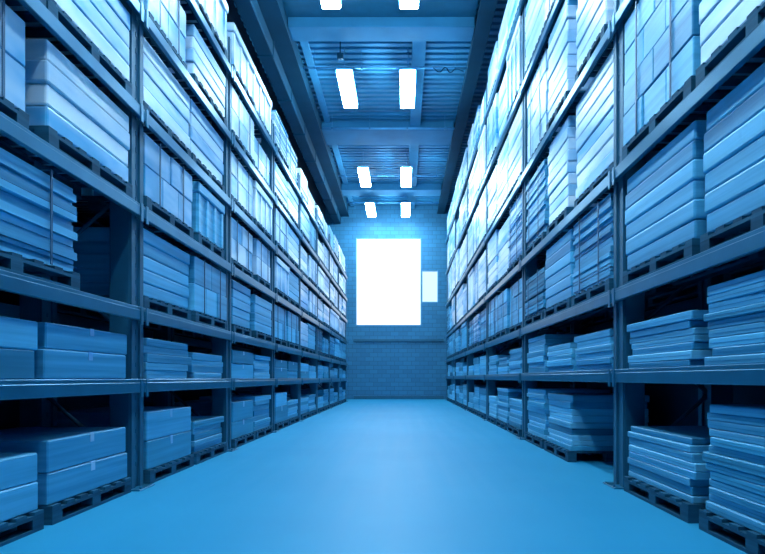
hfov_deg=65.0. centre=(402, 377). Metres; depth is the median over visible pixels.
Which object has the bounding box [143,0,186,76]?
pallet
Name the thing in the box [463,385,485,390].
carton
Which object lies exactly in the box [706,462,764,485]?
carton
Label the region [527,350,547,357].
carton
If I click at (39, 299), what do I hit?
rack
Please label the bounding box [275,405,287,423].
carton
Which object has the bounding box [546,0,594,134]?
pallet
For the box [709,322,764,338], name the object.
carton
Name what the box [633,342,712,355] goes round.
carton
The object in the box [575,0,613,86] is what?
pallet
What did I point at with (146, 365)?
carton
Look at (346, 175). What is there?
conduit pipe
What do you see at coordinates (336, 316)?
pallet
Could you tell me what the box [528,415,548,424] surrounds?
carton
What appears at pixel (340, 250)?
pallet
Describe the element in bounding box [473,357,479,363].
carton
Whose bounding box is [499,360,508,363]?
carton
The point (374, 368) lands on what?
wall
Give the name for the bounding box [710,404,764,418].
carton
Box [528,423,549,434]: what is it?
carton
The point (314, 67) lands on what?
conduit pipe
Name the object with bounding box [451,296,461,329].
pallet
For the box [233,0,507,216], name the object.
ceiling
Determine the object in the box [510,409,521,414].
carton
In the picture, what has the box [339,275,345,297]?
pallet
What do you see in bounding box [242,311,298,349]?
carton
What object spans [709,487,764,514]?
carton
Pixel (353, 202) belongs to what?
conduit pipe
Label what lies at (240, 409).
carton
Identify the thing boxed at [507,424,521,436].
pallet
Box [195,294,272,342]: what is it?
pallet
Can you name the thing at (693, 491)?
carton
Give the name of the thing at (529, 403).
carton
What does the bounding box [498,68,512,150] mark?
pallet
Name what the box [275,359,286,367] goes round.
carton
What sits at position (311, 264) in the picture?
pallet
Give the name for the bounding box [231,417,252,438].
carton
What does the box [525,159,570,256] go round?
pallet
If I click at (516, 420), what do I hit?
carton
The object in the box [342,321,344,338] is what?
pallet
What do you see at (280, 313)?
pallet
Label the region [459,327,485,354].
pallet
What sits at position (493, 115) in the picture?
pallet
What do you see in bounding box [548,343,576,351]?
carton
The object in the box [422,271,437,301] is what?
window
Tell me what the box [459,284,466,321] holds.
pallet
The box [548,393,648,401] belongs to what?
carton
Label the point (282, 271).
pallet
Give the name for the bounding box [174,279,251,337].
pallet
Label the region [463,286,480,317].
pallet
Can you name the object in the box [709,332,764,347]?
carton
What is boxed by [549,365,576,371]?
carton
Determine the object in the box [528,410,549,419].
carton
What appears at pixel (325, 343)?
pallet
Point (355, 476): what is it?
floor
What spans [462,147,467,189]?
pallet
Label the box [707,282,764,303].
carton
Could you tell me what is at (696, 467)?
carton
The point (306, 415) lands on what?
pallet
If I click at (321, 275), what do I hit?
pallet
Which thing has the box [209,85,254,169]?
pallet
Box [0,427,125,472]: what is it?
carton
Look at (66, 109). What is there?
pallet
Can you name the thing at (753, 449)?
carton
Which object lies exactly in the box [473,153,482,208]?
pallet
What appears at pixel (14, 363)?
carton
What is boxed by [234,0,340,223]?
ceiling beam
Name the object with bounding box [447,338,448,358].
pallet
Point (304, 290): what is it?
carton
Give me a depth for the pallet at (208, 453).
7.45 m
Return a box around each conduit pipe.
[303,50,466,69]
[322,114,454,129]
[339,167,443,176]
[347,196,438,203]
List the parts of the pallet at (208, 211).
lid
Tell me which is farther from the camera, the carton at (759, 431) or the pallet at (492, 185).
the pallet at (492, 185)
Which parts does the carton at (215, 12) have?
lid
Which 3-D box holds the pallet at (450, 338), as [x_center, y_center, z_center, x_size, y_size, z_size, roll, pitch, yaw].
[2.462,-1.297,25.125,1.000,0.950,1.291,0,0,0]
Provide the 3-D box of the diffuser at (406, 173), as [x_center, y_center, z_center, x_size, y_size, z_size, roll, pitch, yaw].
[0.120,-7.480,22.400,0.370,0.100,1.880,0,0,0]
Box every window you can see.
[356,238,420,324]
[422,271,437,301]
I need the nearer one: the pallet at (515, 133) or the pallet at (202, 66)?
the pallet at (202, 66)
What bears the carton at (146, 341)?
on the carton at (146, 349)
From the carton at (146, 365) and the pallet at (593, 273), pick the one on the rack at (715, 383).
the pallet at (593, 273)
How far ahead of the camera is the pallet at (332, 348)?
20.41 m
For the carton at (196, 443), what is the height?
0.066 m
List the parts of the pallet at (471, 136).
lid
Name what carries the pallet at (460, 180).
on the rack at (715, 383)
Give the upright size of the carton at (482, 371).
0.150 m
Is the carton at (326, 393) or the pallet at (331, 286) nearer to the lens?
the carton at (326, 393)
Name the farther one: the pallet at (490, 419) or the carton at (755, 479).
the pallet at (490, 419)
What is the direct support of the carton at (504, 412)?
on the carton at (499, 414)
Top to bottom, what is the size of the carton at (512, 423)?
0.081 m
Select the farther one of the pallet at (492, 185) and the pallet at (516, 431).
the pallet at (492, 185)
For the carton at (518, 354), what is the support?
on the carton at (516, 358)
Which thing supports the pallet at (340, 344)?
on the rack at (39, 299)
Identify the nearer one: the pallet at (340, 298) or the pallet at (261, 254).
the pallet at (261, 254)
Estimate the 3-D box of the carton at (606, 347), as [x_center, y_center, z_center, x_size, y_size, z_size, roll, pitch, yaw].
[2.451,-0.299,6.353,0.924,0.070,1.160,0,0,-1]
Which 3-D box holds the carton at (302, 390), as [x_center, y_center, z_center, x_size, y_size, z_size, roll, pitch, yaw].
[-2.885,0.406,18.913,0.924,0.090,1.080,0,0,0]
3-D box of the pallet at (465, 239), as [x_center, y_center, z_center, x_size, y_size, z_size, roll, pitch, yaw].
[2.498,-3.942,19.414,1.000,1.220,1.303,0,0,0]
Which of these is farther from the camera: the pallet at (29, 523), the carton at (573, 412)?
the carton at (573, 412)
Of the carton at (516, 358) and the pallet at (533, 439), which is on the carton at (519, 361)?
the carton at (516, 358)
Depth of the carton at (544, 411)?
8.87 m
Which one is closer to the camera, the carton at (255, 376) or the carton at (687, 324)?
the carton at (687, 324)
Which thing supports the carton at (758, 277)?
on the carton at (759, 287)
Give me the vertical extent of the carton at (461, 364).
0.172 m
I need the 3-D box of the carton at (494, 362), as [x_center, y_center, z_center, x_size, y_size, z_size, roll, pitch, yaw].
[2.455,-0.330,13.425,0.924,0.070,1.200,0,0,1]
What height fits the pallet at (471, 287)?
1.240 m
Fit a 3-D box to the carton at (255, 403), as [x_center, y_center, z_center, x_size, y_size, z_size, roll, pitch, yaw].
[-2.878,0.418,10.344,0.924,0.066,1.080,0,0,-1]
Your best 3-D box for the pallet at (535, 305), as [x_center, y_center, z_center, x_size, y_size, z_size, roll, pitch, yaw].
[2.461,-1.200,9.085,1.006,0.756,1.290,0,0,0]
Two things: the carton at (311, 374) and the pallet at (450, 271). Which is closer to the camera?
the carton at (311, 374)
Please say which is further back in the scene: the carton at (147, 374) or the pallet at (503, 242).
the pallet at (503, 242)
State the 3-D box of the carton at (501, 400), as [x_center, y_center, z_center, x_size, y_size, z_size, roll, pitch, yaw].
[2.475,0.458,12.075,0.924,0.070,1.160,0,0,1]
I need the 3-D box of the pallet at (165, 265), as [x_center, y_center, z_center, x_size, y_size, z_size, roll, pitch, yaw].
[-2.918,-1.027,6.230,1.000,0.770,1.250,0,0,0]
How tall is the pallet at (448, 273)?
1.316 m
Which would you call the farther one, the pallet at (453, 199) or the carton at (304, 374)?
the pallet at (453, 199)
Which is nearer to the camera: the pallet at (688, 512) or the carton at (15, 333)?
the carton at (15, 333)
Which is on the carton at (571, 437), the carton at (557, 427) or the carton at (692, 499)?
the carton at (557, 427)
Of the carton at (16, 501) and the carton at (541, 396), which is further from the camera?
the carton at (541, 396)
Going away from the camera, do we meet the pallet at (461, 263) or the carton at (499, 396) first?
the carton at (499, 396)
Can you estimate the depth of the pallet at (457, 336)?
21.86 m
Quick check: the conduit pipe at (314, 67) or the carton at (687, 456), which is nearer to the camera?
the carton at (687, 456)
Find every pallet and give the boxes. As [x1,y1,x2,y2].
[0,0,28,129]
[0,39,131,199]
[0,148,79,290]
[0,509,43,546]
[5,0,131,95]
[38,477,130,524]
[57,227,190,321]
[71,132,193,238]
[98,36,190,157]
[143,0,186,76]
[143,256,227,330]
[143,454,193,483]
[154,181,224,258]
[167,99,224,192]
[168,24,226,129]
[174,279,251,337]
[191,217,252,277]
[191,442,226,464]
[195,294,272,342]
[207,151,253,222]
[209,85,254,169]
[231,238,270,289]
[231,432,254,447]
[232,304,286,346]
[234,180,272,240]
[241,136,270,193]
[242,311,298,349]
[244,70,271,143]
[246,256,289,301]
[253,426,272,438]
[256,110,288,172]
[257,208,288,258]
[275,162,288,214]
[275,227,298,268]
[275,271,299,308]
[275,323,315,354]
[275,420,288,429]
[279,138,297,191]
[279,181,298,229]
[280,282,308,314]
[287,416,299,425]
[289,246,307,278]
[296,168,307,208]
[301,204,309,245]
[301,219,315,256]
[301,255,316,287]
[301,290,316,320]
[301,299,322,324]
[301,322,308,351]
[301,337,329,357]
[301,412,309,419]
[305,189,315,223]
[306,266,324,295]
[306,336,334,359]
[307,240,323,266]
[310,409,316,416]
[315,205,324,236]
[318,219,328,245]
[318,243,328,273]
[318,273,329,301]
[318,308,334,332]
[318,329,322,355]
[318,342,342,361]
[318,407,324,412]
[319,283,334,306]
[321,343,345,362]
[322,304,329,328]
[322,313,338,334]
[327,225,332,255]
[330,255,333,281]
[330,262,337,287]
[330,288,337,309]
[330,319,341,336]
[331,235,338,262]
[332,295,341,313]
[334,338,338,360]
[338,244,342,269]
[339,253,345,275]
[339,273,342,293]
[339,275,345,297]
[339,298,345,317]
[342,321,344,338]
[447,213,448,239]
[447,241,450,271]
[447,273,451,303]
[447,306,454,333]
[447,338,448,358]
[449,202,452,228]
[449,229,452,265]
[449,265,454,299]
[449,335,462,358]
[450,309,451,330]
[451,258,454,294]
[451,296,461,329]
[451,332,475,357]
[452,191,454,224]
[452,221,454,259]
[455,175,461,213]
[455,249,466,289]
[455,329,484,355]
[456,219,463,249]
[456,291,465,324]
[458,162,466,202]
[459,197,466,242]
[459,244,466,284]
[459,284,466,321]
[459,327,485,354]
[461,321,482,352]
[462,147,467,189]
[462,189,466,233]
[463,235,474,277]
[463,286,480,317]
[467,220,480,268]
[468,123,475,174]
[468,165,477,221]
[468,267,485,312]
[468,320,506,350]
[472,205,485,260]
[472,313,512,348]
[472,409,477,415]
[473,105,480,156]
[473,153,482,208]
[474,260,485,306]
[478,125,485,194]
[478,187,485,250]
[478,250,502,302]
[478,411,485,418]
[479,309,518,346]
[480,91,485,128]
[487,41,500,111]
[487,93,500,172]
[487,165,508,235]
[487,229,515,293]
[487,415,495,424]
[488,295,537,342]
[495,288,555,338]
[496,135,517,220]
[496,419,508,429]
[497,216,521,283]
[498,2,507,83]
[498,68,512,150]
[506,16,521,123]
[507,0,521,42]
[507,103,538,201]
[507,192,545,274]
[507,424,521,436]
[509,278,569,334]
[524,0,553,81]
[524,267,612,326]
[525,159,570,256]
[525,432,546,448]
[526,49,560,172]
[544,0,564,33]
[544,228,653,318]
[544,441,613,461]
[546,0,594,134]
[547,115,596,234]
[571,193,697,307]
[574,48,660,207]
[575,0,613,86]
[622,0,749,160]
[623,120,764,285]
[624,476,705,522]
[696,0,764,86]
[699,509,764,553]
[700,62,764,252]
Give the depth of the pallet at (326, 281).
18.90 m
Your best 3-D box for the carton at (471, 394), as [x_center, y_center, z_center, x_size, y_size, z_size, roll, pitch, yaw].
[2.477,0.526,17.753,0.924,0.172,1.160,0,0,0]
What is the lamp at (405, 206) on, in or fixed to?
hanging from the ceiling
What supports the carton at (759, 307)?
on the carton at (755, 317)
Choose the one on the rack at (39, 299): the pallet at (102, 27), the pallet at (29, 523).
the pallet at (102, 27)
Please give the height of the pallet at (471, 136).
1.040 m
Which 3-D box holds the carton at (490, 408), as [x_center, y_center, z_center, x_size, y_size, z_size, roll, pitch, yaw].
[2.468,0.698,13.443,0.924,0.081,1.100,0,0,0]
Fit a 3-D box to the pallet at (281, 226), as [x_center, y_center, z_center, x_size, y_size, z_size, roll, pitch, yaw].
[-2.882,-2.840,11.930,1.006,0.756,1.250,0,0,0]
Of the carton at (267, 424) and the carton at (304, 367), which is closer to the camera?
the carton at (267, 424)
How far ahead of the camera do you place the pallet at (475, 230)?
16.35 m
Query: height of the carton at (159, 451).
0.274 m
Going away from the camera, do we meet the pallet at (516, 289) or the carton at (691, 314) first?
the carton at (691, 314)
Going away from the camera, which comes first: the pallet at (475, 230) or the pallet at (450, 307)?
the pallet at (475, 230)
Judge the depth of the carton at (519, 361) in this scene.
10.64 m
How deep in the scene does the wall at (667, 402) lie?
7.33 m
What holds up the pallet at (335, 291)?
on the rack at (39, 299)
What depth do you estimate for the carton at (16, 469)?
3.77 m
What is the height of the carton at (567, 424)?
0.070 m
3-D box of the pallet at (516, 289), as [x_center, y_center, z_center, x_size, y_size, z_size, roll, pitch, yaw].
[2.503,-1.270,10.715,1.006,0.896,1.290,0,0,0]
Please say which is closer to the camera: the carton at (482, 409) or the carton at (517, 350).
the carton at (517, 350)
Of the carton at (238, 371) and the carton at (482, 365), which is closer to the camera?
the carton at (238, 371)
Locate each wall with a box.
[0,0,324,429]
[325,205,463,398]
[474,268,764,425]
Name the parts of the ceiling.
panel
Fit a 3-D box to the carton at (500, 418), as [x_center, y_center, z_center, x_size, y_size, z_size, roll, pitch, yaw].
[2.461,0.835,12.089,0.924,0.070,1.100,0,0,1]
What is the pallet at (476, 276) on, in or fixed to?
on the rack at (715, 383)
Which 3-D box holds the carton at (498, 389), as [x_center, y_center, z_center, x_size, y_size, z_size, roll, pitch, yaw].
[2.453,0.239,12.066,0.924,0.060,1.200,0,0,-1]
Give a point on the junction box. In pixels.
(339, 55)
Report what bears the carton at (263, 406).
on the carton at (263, 411)
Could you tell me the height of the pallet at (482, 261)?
1.160 m
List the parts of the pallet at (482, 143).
lid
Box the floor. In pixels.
[0,399,746,553]
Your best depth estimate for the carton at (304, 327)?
14.85 m
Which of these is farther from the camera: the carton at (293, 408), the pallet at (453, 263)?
the pallet at (453, 263)
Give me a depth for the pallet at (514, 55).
10.54 m
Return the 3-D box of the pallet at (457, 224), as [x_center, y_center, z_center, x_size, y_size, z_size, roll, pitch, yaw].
[2.498,-5.300,22.135,1.006,0.996,1.000,0,0,0]
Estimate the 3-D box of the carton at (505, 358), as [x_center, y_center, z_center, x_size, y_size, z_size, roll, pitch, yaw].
[2.464,-0.376,12.090,0.924,0.060,1.100,0,0,1]
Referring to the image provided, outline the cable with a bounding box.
[433,67,462,72]
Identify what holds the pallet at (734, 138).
on the rack at (715, 383)
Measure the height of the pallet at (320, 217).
0.616 m
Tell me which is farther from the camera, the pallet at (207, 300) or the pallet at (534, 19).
the pallet at (534, 19)
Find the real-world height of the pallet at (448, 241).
1.286 m
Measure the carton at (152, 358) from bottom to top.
0.084 m
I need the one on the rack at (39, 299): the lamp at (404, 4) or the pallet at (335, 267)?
the pallet at (335, 267)
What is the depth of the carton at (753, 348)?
3.58 m
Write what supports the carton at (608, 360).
on the carton at (598, 366)
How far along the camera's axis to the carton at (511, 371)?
10.69 m
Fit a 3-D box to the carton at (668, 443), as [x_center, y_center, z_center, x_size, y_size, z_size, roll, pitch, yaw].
[2.454,0.496,4.749,0.924,0.048,1.160,0,0,0]
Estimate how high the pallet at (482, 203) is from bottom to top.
1.310 m
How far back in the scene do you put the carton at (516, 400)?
10.68 m
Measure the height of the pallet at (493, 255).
1.240 m
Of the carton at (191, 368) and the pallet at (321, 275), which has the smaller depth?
the carton at (191, 368)
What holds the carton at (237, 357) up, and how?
on the carton at (238, 371)
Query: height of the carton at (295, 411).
0.078 m
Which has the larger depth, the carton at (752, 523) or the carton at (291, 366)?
the carton at (291, 366)
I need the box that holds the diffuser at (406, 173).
[401,168,411,186]
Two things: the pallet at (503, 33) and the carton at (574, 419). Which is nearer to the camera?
the carton at (574, 419)
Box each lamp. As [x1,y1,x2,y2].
[320,0,341,8]
[335,48,357,107]
[357,166,370,186]
[365,195,375,216]
[398,0,419,8]
[399,67,416,107]
[400,152,411,186]
[401,201,410,216]
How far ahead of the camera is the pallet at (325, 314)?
18.63 m
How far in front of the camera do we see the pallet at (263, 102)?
10.42 m
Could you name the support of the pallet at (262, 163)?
on the rack at (39, 299)
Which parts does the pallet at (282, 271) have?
lid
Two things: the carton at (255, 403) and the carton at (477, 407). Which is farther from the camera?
the carton at (477, 407)
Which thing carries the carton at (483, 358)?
on the carton at (482, 365)
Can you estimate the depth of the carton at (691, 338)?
4.46 m
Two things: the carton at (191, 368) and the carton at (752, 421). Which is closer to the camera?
the carton at (752, 421)
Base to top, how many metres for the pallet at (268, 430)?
0.130 m
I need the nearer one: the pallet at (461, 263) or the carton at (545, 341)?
the carton at (545, 341)
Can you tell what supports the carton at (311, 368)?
on the carton at (311, 374)
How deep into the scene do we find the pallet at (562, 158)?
7.48 m
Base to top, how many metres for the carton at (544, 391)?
0.070 m
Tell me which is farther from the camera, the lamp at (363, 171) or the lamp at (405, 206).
the lamp at (405, 206)
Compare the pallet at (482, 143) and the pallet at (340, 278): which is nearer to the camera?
the pallet at (482, 143)
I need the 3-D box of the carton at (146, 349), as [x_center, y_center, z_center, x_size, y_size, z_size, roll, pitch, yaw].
[-2.895,-0.272,6.223,0.924,0.073,1.180,0,0,0]
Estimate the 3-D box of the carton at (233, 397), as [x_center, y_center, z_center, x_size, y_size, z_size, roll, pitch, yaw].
[-2.873,0.345,10.388,0.924,0.078,1.140,0,0,1]
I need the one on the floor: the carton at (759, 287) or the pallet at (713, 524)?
the pallet at (713, 524)
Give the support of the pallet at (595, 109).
on the rack at (715, 383)
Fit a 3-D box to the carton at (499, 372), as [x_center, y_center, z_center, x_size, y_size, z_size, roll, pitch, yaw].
[2.468,-0.111,12.065,0.924,0.060,1.160,0,0,0]
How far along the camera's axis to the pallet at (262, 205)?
10.30 m
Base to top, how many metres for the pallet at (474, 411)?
0.130 m
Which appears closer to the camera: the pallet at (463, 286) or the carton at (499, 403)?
the carton at (499, 403)
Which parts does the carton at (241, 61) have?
lid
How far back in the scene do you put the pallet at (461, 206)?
20.69 m
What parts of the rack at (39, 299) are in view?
shelf panel, post, upright frame, post, foot plate, post, upright frame, post, foot plate, upright frame, post, post, post, post, post, post, post, post, post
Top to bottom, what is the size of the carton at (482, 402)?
0.172 m
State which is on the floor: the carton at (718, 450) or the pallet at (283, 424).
the pallet at (283, 424)
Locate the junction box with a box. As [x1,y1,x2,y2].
[337,41,342,59]
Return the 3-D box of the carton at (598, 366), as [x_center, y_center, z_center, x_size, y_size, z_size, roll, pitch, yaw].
[2.478,-0.111,6.367,0.924,0.060,1.160,0,0,0]
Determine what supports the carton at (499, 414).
on the carton at (500, 418)
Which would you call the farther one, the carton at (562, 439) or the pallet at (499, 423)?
the pallet at (499, 423)
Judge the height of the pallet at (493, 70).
0.960 m
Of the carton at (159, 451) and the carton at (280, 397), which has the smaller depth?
the carton at (159, 451)
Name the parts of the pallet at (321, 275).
lid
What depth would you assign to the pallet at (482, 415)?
15.01 m
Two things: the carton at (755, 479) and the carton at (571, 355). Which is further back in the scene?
the carton at (571, 355)
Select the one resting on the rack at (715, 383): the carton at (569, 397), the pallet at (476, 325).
the pallet at (476, 325)
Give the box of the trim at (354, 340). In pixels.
[353,339,443,341]
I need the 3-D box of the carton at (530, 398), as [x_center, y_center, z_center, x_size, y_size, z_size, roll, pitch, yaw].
[2.473,0.330,9.059,0.924,0.060,1.100,0,0,0]
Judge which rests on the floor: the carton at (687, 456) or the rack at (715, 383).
the rack at (715, 383)
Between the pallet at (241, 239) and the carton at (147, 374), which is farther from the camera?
the pallet at (241, 239)
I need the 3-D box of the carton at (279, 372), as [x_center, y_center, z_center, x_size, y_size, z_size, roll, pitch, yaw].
[-2.875,-0.096,11.929,0.926,0.209,1.180,0,0,1]
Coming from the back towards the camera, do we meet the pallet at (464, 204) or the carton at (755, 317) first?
the pallet at (464, 204)
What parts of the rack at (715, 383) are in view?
post, post, post, post, post, post, upright frame, post, post, upright frame, post, foot plate, post, upright frame, post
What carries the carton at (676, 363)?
on the rack at (715, 383)
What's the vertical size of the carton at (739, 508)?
0.048 m
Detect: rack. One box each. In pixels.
[0,0,347,490]
[445,0,764,488]
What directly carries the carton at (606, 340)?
on the carton at (606, 347)
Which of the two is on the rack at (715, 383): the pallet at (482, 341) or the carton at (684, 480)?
the pallet at (482, 341)
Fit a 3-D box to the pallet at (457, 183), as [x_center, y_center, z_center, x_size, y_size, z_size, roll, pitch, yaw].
[2.467,-6.752,22.136,1.000,1.040,1.300,0,0,0]
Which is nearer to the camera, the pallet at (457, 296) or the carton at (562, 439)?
the carton at (562, 439)
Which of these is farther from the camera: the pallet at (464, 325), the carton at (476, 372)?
the pallet at (464, 325)
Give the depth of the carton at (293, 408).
13.14 m
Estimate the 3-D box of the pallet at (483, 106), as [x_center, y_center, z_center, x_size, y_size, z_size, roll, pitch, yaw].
[2.499,-6.640,15.065,1.006,0.816,1.290,0,0,0]
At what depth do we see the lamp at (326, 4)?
11.94 m
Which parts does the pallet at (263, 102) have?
lid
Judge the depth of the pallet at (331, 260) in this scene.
20.53 m
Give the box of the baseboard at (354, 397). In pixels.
[353,396,443,398]
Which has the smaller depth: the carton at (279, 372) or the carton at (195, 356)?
the carton at (195, 356)
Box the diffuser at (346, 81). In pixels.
[337,70,356,107]
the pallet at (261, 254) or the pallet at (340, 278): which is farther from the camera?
the pallet at (340, 278)
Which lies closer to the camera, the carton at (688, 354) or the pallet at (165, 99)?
the carton at (688, 354)
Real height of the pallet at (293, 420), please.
0.130 m
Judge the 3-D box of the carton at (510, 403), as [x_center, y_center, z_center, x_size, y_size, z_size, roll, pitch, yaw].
[2.464,0.473,10.701,0.924,0.060,1.200,0,0,0]
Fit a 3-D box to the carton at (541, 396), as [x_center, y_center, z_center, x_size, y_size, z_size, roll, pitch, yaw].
[2.454,0.269,9.086,0.924,0.060,1.160,0,0,0]
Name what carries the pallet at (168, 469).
on the floor
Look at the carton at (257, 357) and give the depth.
10.24 m
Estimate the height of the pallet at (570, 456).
0.130 m
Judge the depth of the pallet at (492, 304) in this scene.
13.45 m
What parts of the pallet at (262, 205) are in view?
lid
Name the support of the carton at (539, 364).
on the carton at (536, 369)
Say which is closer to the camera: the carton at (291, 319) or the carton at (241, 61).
the carton at (241, 61)
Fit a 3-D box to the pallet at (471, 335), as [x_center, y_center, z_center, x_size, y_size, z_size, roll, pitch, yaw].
[2.498,-1.270,17.785,1.006,0.896,1.290,0,0,0]
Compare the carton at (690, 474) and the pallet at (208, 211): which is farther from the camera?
the pallet at (208, 211)
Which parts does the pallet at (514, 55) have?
lid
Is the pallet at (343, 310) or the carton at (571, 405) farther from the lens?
the pallet at (343, 310)
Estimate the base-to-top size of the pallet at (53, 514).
0.130 m
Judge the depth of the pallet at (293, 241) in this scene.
13.19 m
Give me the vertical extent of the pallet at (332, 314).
0.730 m
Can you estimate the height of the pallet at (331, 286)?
0.710 m
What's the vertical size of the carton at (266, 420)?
0.090 m
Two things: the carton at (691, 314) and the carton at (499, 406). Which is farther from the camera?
the carton at (499, 406)
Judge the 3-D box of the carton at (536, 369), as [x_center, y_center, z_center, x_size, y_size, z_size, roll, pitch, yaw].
[2.477,-0.121,9.080,0.924,0.081,1.160,0,0,0]
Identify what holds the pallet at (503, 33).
on the rack at (715, 383)
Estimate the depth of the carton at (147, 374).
6.10 m
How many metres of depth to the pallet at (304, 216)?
14.72 m
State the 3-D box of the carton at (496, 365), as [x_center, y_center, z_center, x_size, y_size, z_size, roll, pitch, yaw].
[2.466,-0.254,13.425,0.924,0.081,1.100,0,0,0]
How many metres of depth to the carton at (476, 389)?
15.99 m
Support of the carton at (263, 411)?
on the carton at (255, 418)
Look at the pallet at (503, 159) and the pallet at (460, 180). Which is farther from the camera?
the pallet at (460, 180)
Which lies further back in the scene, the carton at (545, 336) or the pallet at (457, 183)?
the pallet at (457, 183)
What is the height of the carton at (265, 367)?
0.073 m
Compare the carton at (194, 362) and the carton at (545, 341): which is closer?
the carton at (194, 362)
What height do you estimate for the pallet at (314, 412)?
0.130 m
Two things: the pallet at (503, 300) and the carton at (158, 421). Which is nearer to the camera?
the carton at (158, 421)
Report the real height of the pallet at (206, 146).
0.750 m
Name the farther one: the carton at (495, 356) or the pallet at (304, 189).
the pallet at (304, 189)
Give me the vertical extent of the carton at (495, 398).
0.081 m
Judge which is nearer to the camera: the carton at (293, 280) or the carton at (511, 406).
the carton at (511, 406)
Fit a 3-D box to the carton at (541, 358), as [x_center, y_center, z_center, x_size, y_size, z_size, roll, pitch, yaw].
[2.451,-0.275,9.089,0.924,0.081,1.100,0,0,0]
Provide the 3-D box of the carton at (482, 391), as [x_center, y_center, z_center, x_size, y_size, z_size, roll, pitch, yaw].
[2.452,0.342,15.060,0.924,0.150,1.200,0,0,0]
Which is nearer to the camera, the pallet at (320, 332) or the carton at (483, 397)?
the carton at (483, 397)
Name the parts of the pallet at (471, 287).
lid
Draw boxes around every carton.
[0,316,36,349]
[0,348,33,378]
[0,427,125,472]
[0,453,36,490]
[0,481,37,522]
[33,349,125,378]
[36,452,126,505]
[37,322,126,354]
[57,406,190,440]
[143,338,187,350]
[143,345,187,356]
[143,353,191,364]
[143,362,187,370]
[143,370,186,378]
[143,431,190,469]
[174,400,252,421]
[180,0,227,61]
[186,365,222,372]
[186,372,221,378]
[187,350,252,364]
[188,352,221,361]
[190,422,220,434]
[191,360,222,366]
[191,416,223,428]
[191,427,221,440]
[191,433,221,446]
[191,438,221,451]
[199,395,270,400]
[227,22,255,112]
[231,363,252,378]
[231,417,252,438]
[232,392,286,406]
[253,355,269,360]
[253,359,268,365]
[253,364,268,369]
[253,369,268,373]
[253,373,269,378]
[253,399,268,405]
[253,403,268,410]
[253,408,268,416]
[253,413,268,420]
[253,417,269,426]
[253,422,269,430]
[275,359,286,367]
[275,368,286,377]
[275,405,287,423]
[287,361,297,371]
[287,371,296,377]
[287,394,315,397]
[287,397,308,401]
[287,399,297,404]
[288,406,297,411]
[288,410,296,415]
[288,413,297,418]
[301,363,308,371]
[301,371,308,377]
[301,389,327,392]
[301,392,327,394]
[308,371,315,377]
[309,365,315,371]
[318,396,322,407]
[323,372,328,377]
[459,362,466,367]
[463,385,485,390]
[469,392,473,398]
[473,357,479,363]
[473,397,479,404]
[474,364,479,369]
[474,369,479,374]
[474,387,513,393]
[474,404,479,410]
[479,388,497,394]
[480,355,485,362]
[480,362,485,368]
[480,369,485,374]
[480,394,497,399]
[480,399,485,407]
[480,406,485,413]
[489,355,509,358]
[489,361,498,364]
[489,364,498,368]
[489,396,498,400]
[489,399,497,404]
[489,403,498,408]
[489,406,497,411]
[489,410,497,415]
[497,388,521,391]
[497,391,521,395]
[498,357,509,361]
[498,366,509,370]
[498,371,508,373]
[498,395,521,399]
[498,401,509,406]
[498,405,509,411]
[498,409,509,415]
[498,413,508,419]
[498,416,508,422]
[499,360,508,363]
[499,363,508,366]
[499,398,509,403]
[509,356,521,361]
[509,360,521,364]
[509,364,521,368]
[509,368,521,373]
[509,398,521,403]
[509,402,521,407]
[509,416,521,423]
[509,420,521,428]
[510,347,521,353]
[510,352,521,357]
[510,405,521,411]
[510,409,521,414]
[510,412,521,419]
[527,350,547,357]
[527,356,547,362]
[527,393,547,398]
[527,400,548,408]
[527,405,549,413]
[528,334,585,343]
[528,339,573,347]
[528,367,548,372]
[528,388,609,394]
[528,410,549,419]
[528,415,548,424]
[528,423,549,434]
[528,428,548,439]
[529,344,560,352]
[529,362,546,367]
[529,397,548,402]
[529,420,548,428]
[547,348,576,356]
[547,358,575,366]
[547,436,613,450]
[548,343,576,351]
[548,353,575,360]
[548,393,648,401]
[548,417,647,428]
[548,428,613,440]
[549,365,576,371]
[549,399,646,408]
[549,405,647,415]
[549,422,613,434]
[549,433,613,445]
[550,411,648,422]
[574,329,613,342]
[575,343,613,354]
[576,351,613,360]
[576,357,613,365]
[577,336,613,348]
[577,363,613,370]
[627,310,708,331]
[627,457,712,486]
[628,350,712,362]
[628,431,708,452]
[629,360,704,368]
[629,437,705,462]
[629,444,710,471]
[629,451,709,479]
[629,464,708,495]
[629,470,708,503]
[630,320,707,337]
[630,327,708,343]
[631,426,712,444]
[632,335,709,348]
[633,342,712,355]
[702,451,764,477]
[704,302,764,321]
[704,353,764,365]
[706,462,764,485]
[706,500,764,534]
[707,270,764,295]
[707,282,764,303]
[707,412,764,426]
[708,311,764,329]
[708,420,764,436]
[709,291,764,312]
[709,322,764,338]
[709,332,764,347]
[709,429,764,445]
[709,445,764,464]
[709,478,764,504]
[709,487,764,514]
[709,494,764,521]
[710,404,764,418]
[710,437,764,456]
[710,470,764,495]
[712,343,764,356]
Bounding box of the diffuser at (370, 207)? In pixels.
[365,203,375,216]
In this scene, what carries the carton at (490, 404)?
on the carton at (490, 408)
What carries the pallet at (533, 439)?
on the floor
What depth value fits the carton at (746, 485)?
3.58 m
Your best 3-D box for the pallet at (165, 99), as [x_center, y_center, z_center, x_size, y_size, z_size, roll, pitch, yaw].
[-2.918,-2.837,6.233,1.000,0.750,1.255,0,0,0]
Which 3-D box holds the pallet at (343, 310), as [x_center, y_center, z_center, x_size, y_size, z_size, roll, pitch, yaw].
[-2.889,-2.837,24.618,1.000,0.750,1.264,0,0,0]
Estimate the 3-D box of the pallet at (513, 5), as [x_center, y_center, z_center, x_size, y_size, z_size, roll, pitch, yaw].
[2.465,-6.752,10.716,1.000,1.040,1.304,0,0,0]
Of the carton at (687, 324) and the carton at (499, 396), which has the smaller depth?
the carton at (687, 324)
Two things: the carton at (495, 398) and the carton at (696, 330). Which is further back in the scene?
the carton at (495, 398)

